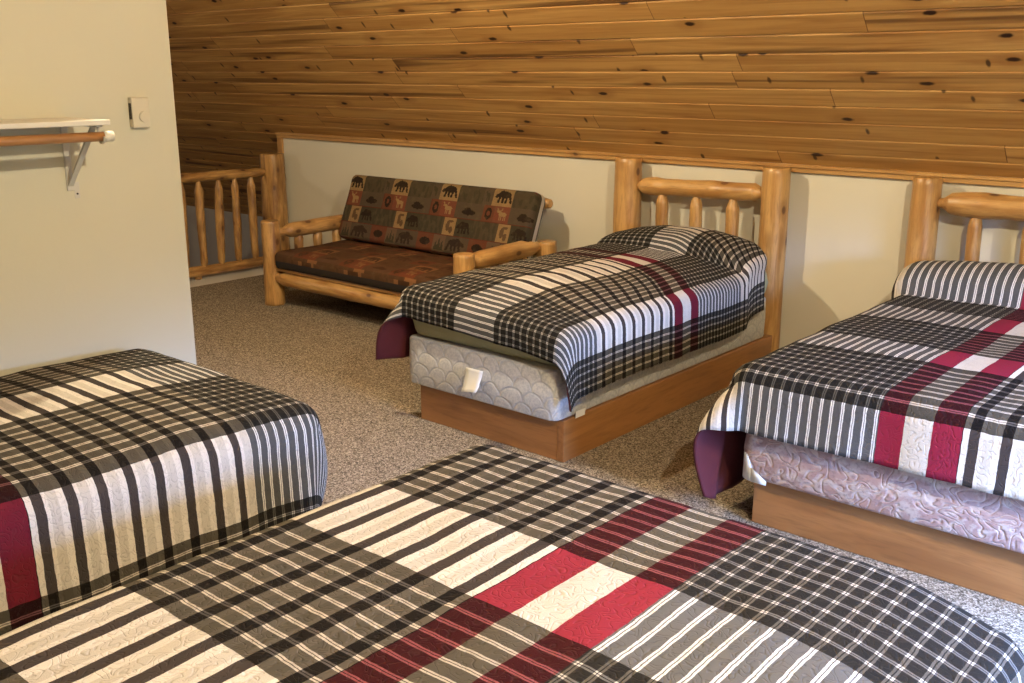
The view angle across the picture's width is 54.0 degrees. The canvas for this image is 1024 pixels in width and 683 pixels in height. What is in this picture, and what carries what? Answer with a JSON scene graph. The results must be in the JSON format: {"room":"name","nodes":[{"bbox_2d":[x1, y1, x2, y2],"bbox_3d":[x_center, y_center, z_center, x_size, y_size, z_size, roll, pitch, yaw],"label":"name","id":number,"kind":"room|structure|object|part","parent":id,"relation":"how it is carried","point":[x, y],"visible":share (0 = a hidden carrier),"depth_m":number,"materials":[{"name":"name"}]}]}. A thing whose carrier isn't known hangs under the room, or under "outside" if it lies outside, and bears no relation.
{"room":"loft bedroom","nodes":[
{"label":"loft bedroom","id":0,"kind":"room"},
{"bbox_2d":[0,0,196,376],"bbox_3d":[-2.825,-0.466,2.412,0.120,2.950,4.426,13,20,39],"label":"wall","id":1,"kind":"structure","parent":0,"point":[105,270],"depth_m":3.77,"materials":[{"name":"beige paint"}]},
{"bbox_2d":[0,117,114,197],"bbox_3d":[-2.281,-0.418,2.745,0.301,0.295,2.405,13,20,39],"label":"closet shelf","id":2,"kind":"object","parent":1,"relation":"attached to","point":[64,138],"visible":1,"depth_m":3.43,"materials":[{"name":"white wood"}]},
{"bbox_3d":[-2.193,-0.483,2.636,0.033,0.033,2.385,13,20,39],"label":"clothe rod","id":3,"kind":"part","parent":2,"relation":"part of","materials":[{"name":"brown wood"}]},
{"bbox_2d":[128,97,150,127],"bbox_3d":[-1.429,-0.879,3.855,0.038,0.114,0.073,13,20,39],"label":"thermostat","id":4,"kind":"object","parent":1,"relation":"attached to","point":[139,115],"visible":1,"depth_m":3.84,"materials":[{"name":"beige plastic"}]},
{"bbox_2d":[186,205,262,266],"bbox_3d":[-3.745,-0.278,12.106,6.970,2.760,0.100,13,20,39],"label":"wall","id":5,"kind":"structure","parent":0,"point":[194,251],"depth_m":11.46,"materials":[{"name":"grey paint"}]},
{"bbox_2d":[166,0,1023,216],"bbox_3d":[-1.575,-1.938,7.938,14.950,3.261,3.262,13,20,39],"label":"ceiling","id":6,"kind":"structure","parent":0,"point":[934,86],"depth_m":5.81,"materials":[{"name":"brown wood"}]},
{"bbox_2d":[190,272,1023,653],"bbox_3d":[-1.254,0.842,3.613,7.870,0.200,7.720,13,20,39],"label":"floor","id":7,"kind":"structure","parent":0,"point":[318,351],"depth_m":5.04,"materials":[{"name":"carpet"}]},
{"bbox_2d":[260,197,556,309],"bbox_3d":[-0.724,-0.611,7.008,2.076,0.847,1.045,13,20,39],"label":"frame","id":8,"kind":"object","parent":7,"relation":"on","point":[275,279],"visible":0.37,"depth_m":6.96,"materials":[{"name":"brown wood"}]},
{"bbox_3d":[-1.743,-0.574,7.316,0.154,0.615,0.151,13,20,39],"label":"post","id":9,"kind":"part","parent":8,"relation":"part of","materials":[{"name":"brown wood"}]},
{"bbox_3d":[-1.469,-0.867,7.520,0.114,0.113,0.710,13,21,39],"label":"arm","id":10,"kind":"part","parent":8,"relation":"part of","materials":[{"name":"brown wood"}]},
{"bbox_3d":[-1.011,-0.311,6.729,1.860,0.113,0.110,13,20,39],"label":"rail","id":11,"kind":"part","parent":8,"relation":"part of","materials":[{"name":"brown wood"}]},
{"bbox_2d":[275,175,544,292],"bbox_3d":[-0.743,-0.756,6.893,1.840,0.612,0.866,13,20,39],"label":"mattress","id":12,"kind":"object","parent":8,"relation":"on","point":[399,234],"visible":0.84,"depth_m":6.91,"materials":[{"name":"multicoloured fabric"}]},
{"bbox_2d":[275,240,498,292],"bbox_3d":[-0.819,-0.525,6.923,1.765,0.150,0.720,13,20,39],"label":"seat cushion","id":13,"kind":"object","parent":12,"relation":"on","point":[391,266],"depth_m":6.82,"materials":[{"name":"fabric"}]},
{"bbox_2d":[339,175,544,261],"bbox_3d":[-0.548,-0.868,7.085,1.825,0.496,0.287,13,20,39],"label":"cushion","id":14,"kind":"object","parent":12,"relation":"on","point":[443,220],"depth_m":6.98,"materials":[{"name":"multicoloured fabric"}]},
{"bbox_3d":[-0.290,-0.240,6.110,0.154,0.595,0.152,13,20,39],"label":"post","id":15,"kind":"part","parent":8,"relation":"part of","materials":[{"name":"brown wood"}]},
{"bbox_3d":[-0.060,-0.553,6.348,0.113,0.115,0.710,13,21,39],"label":"arm","id":16,"kind":"part","parent":8,"relation":"part of","materials":[{"name":"brown wood"}]},
{"bbox_3d":[0.229,-0.385,6.690,0.154,0.575,0.154,13,20,39],"label":"post","id":17,"kind":"part","parent":8,"relation":"part of","materials":[{"name":"brown wood"}]},
{"bbox_3d":[-0.408,-1.066,7.251,1.760,0.095,0.095,13,20,39],"label":"backrest rail","id":18,"kind":"part","parent":8,"relation":"part of","materials":[{"name":"brown wood"}]},
{"bbox_2d":[421,157,790,461],"bbox_3d":[0.473,-0.326,5.396,1.186,1.132,2.136,13,20,39],"label":"bed","id":19,"kind":"object","parent":7,"relation":"on","point":[563,440],"visible":0.56,"depth_m":5.27,"materials":[{"name":"brown wood"}]},
{"bbox_2d":[409,297,765,420],"bbox_3d":[0.457,-0.019,5.255,0.951,0.238,2.013,13,20,39],"label":"box spring","id":20,"kind":"object","parent":19,"relation":"on","point":[532,388],"visible":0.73,"depth_m":4.57,"materials":[{"name":"white fabric"}]},
{"bbox_2d":[413,271,767,365],"bbox_3d":[0.481,-0.224,5.246,0.934,0.163,1.949,13,20,39],"label":"mattress","id":21,"kind":"object","parent":20,"relation":"on","point":[422,328],"visible":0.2,"depth_m":4.61,"materials":[{"name":"fabric"}]},
{"bbox_2d":[376,225,766,411],"bbox_3d":[0.433,-0.244,5.226,1.180,0.527,2.062,13,20,39],"label":"quilt","id":22,"kind":"object","parent":21,"relation":"on","point":[627,303],"visible":1,"depth_m":4.75,"materials":[{"name":"multicoloured fabric"}]},
{"bbox_3d":[0.731,-0.603,6.428,0.182,1.132,0.180,13,20,39],"label":"post","id":23,"kind":"part","parent":19,"relation":"part of","materials":[{"name":"brown wood"}]},
{"bbox_3d":[1.116,-0.912,6.003,0.865,0.115,0.119,11,19,39],"label":"rail","id":24,"kind":"part","parent":19,"relation":"part of","materials":[{"name":"brown wood"}]},
{"bbox_3d":[1.492,-0.433,5.795,0.163,1.132,0.164,13,20,39],"label":"post","id":25,"kind":"part","parent":19,"relation":"part of","materials":[{"name":"brown wood"}]},
{"bbox_2d":[752,176,1023,605],"bbox_3d":[2.061,0.032,4.064,1.689,1.132,2.142,13,20,39],"label":"bed","id":26,"kind":"object","parent":7,"relation":"on","point":[988,569],"visible":0.45,"depth_m":3.58,"materials":[{"name":"brown wood"}]},
{"bbox_2d":[743,433,1023,553],"bbox_3d":[1.994,0.322,4.015,1.360,0.224,1.966,13,20,39],"label":"box spring","id":27,"kind":"object","parent":26,"relation":"on","point":[992,519],"visible":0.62,"depth_m":3.38,"materials":[{"name":"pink fabric"}]},
{"bbox_3d":[2.124,-0.292,5.270,0.154,1.132,0.154,13,20,39],"label":"post","id":28,"kind":"part","parent":26,"relation":"part of","materials":[{"name":"brown wood"}]},
{"bbox_3d":[2.699,-0.596,4.675,1.395,0.135,0.136,12,19,39],"label":"rail","id":29,"kind":"part","parent":26,"relation":"part of","materials":[{"name":"brown wood"}]},
{"bbox_2d":[283,132,1023,347],"bbox_3d":[1.126,-0.589,6.312,8.150,1.165,0.100,13,20,39],"label":"wall","id":30,"kind":"structure","parent":0,"point":[846,244],"depth_m":5.96,"materials":[{"name":"paint"}]},
{"bbox_2d":[189,266,263,286],"bbox_3d":[-4.391,0.172,6.230,0.410,0.258,7.720,13,20,39],"label":"trim","id":31,"kind":"structure","parent":30,"relation":"attached to","point":[255,271],"depth_m":8.40,"materials":[{"name":"beige wood"}]},
{"bbox_2d":[180,153,289,279],"bbox_3d":[-2.821,-0.925,7.930,0.224,0.975,2.487,13,20,41],"label":"log railing","id":32,"kind":"object","parent":31,"relation":"on","point":[271,171],"visible":0.45,"depth_m":8.45,"materials":[{"name":"brown wood"}]},
{"bbox_3d":[-2.852,-1.239,7.759,0.092,0.093,2.320,13,19,39],"label":"rail","id":33,"kind":"part","parent":32,"relation":"part of","materials":[{"name":"brown wood"}]},
{"bbox_3d":[-2.852,-0.497,7.958,0.101,0.097,2.320,13,19,39],"label":"rail","id":34,"kind":"part","parent":32,"relation":"part of","materials":[{"name":"brown wood"}]},
{"bbox_3d":[-2.060,-1.141,8.733,0.224,0.975,0.233,13,20,39],"label":"post","id":35,"kind":"part","parent":32,"relation":"part of","materials":[{"name":"brown wood"}]},
{"bbox_2d":[277,138,284,166],"bbox_3d":[-1.981,-1.248,8.893,0.065,1.100,0.120,13,20,39],"label":"trim","id":36,"kind":"structure","parent":30,"relation":"attached to","point":[280,145],"depth_m":8.72,"materials":[{"name":"brown wood"}]},
{"bbox_2d":[275,132,1023,187],"bbox_3d":[1.063,-1.102,6.139,8.200,0.045,0.034,13,20,39],"label":"trim","id":37,"kind":"structure","parent":30,"relation":"attached to","point":[798,168],"depth_m":6.11,"materials":[{"name":"brown wood"}]},
{"bbox_3d":[2.005,0.118,3.973,1.354,0.188,1.959,13,20,39],"label":"mattress","id":38,"kind":"object","parent":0,"visible":0},
{"bbox_2d":[693,260,1023,500],"bbox_3d":[1.980,0.193,3.995,1.618,0.738,2.178,13,20,39],"label":"quilt","id":39,"kind":"object","parent":38,"relation":"on","point":[927,380],"visible":0.99,"depth_m":3.56,"materials":[{"name":"fabric"}]},
{"bbox_3d":[-1.749,0.405,2.909,1.024,0.160,1.939,13,20,39],"label":"mattress","id":40,"kind":"object","parent":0,"visible":0},
{"bbox_2d":[0,349,327,635],"bbox_3d":[-1.679,0.526,2.959,1.159,0.538,2.066,13,20,39],"label":"quilt","id":41,"kind":"object","parent":40,"relation":"on","point":[117,469],"visible":0.97,"depth_m":2.95,"materials":[{"name":"multicoloured fabric"}]},
{"bbox_3d":[-0.208,0.736,1.780,1.254,0.105,1.969,13,20,39],"label":"mattress","id":42,"kind":"object","parent":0,"visible":0},
{"bbox_2d":[0,444,1023,682],"bbox_3d":[-0.138,0.871,1.883,1.699,0.603,2.097,13,20,39],"label":"quilt","id":43,"kind":"object","parent":42,"relation":"on","point":[482,563],"visible":1,"depth_m":2.01,"materials":[{"name":"multicoloured fabric"}]}
]}

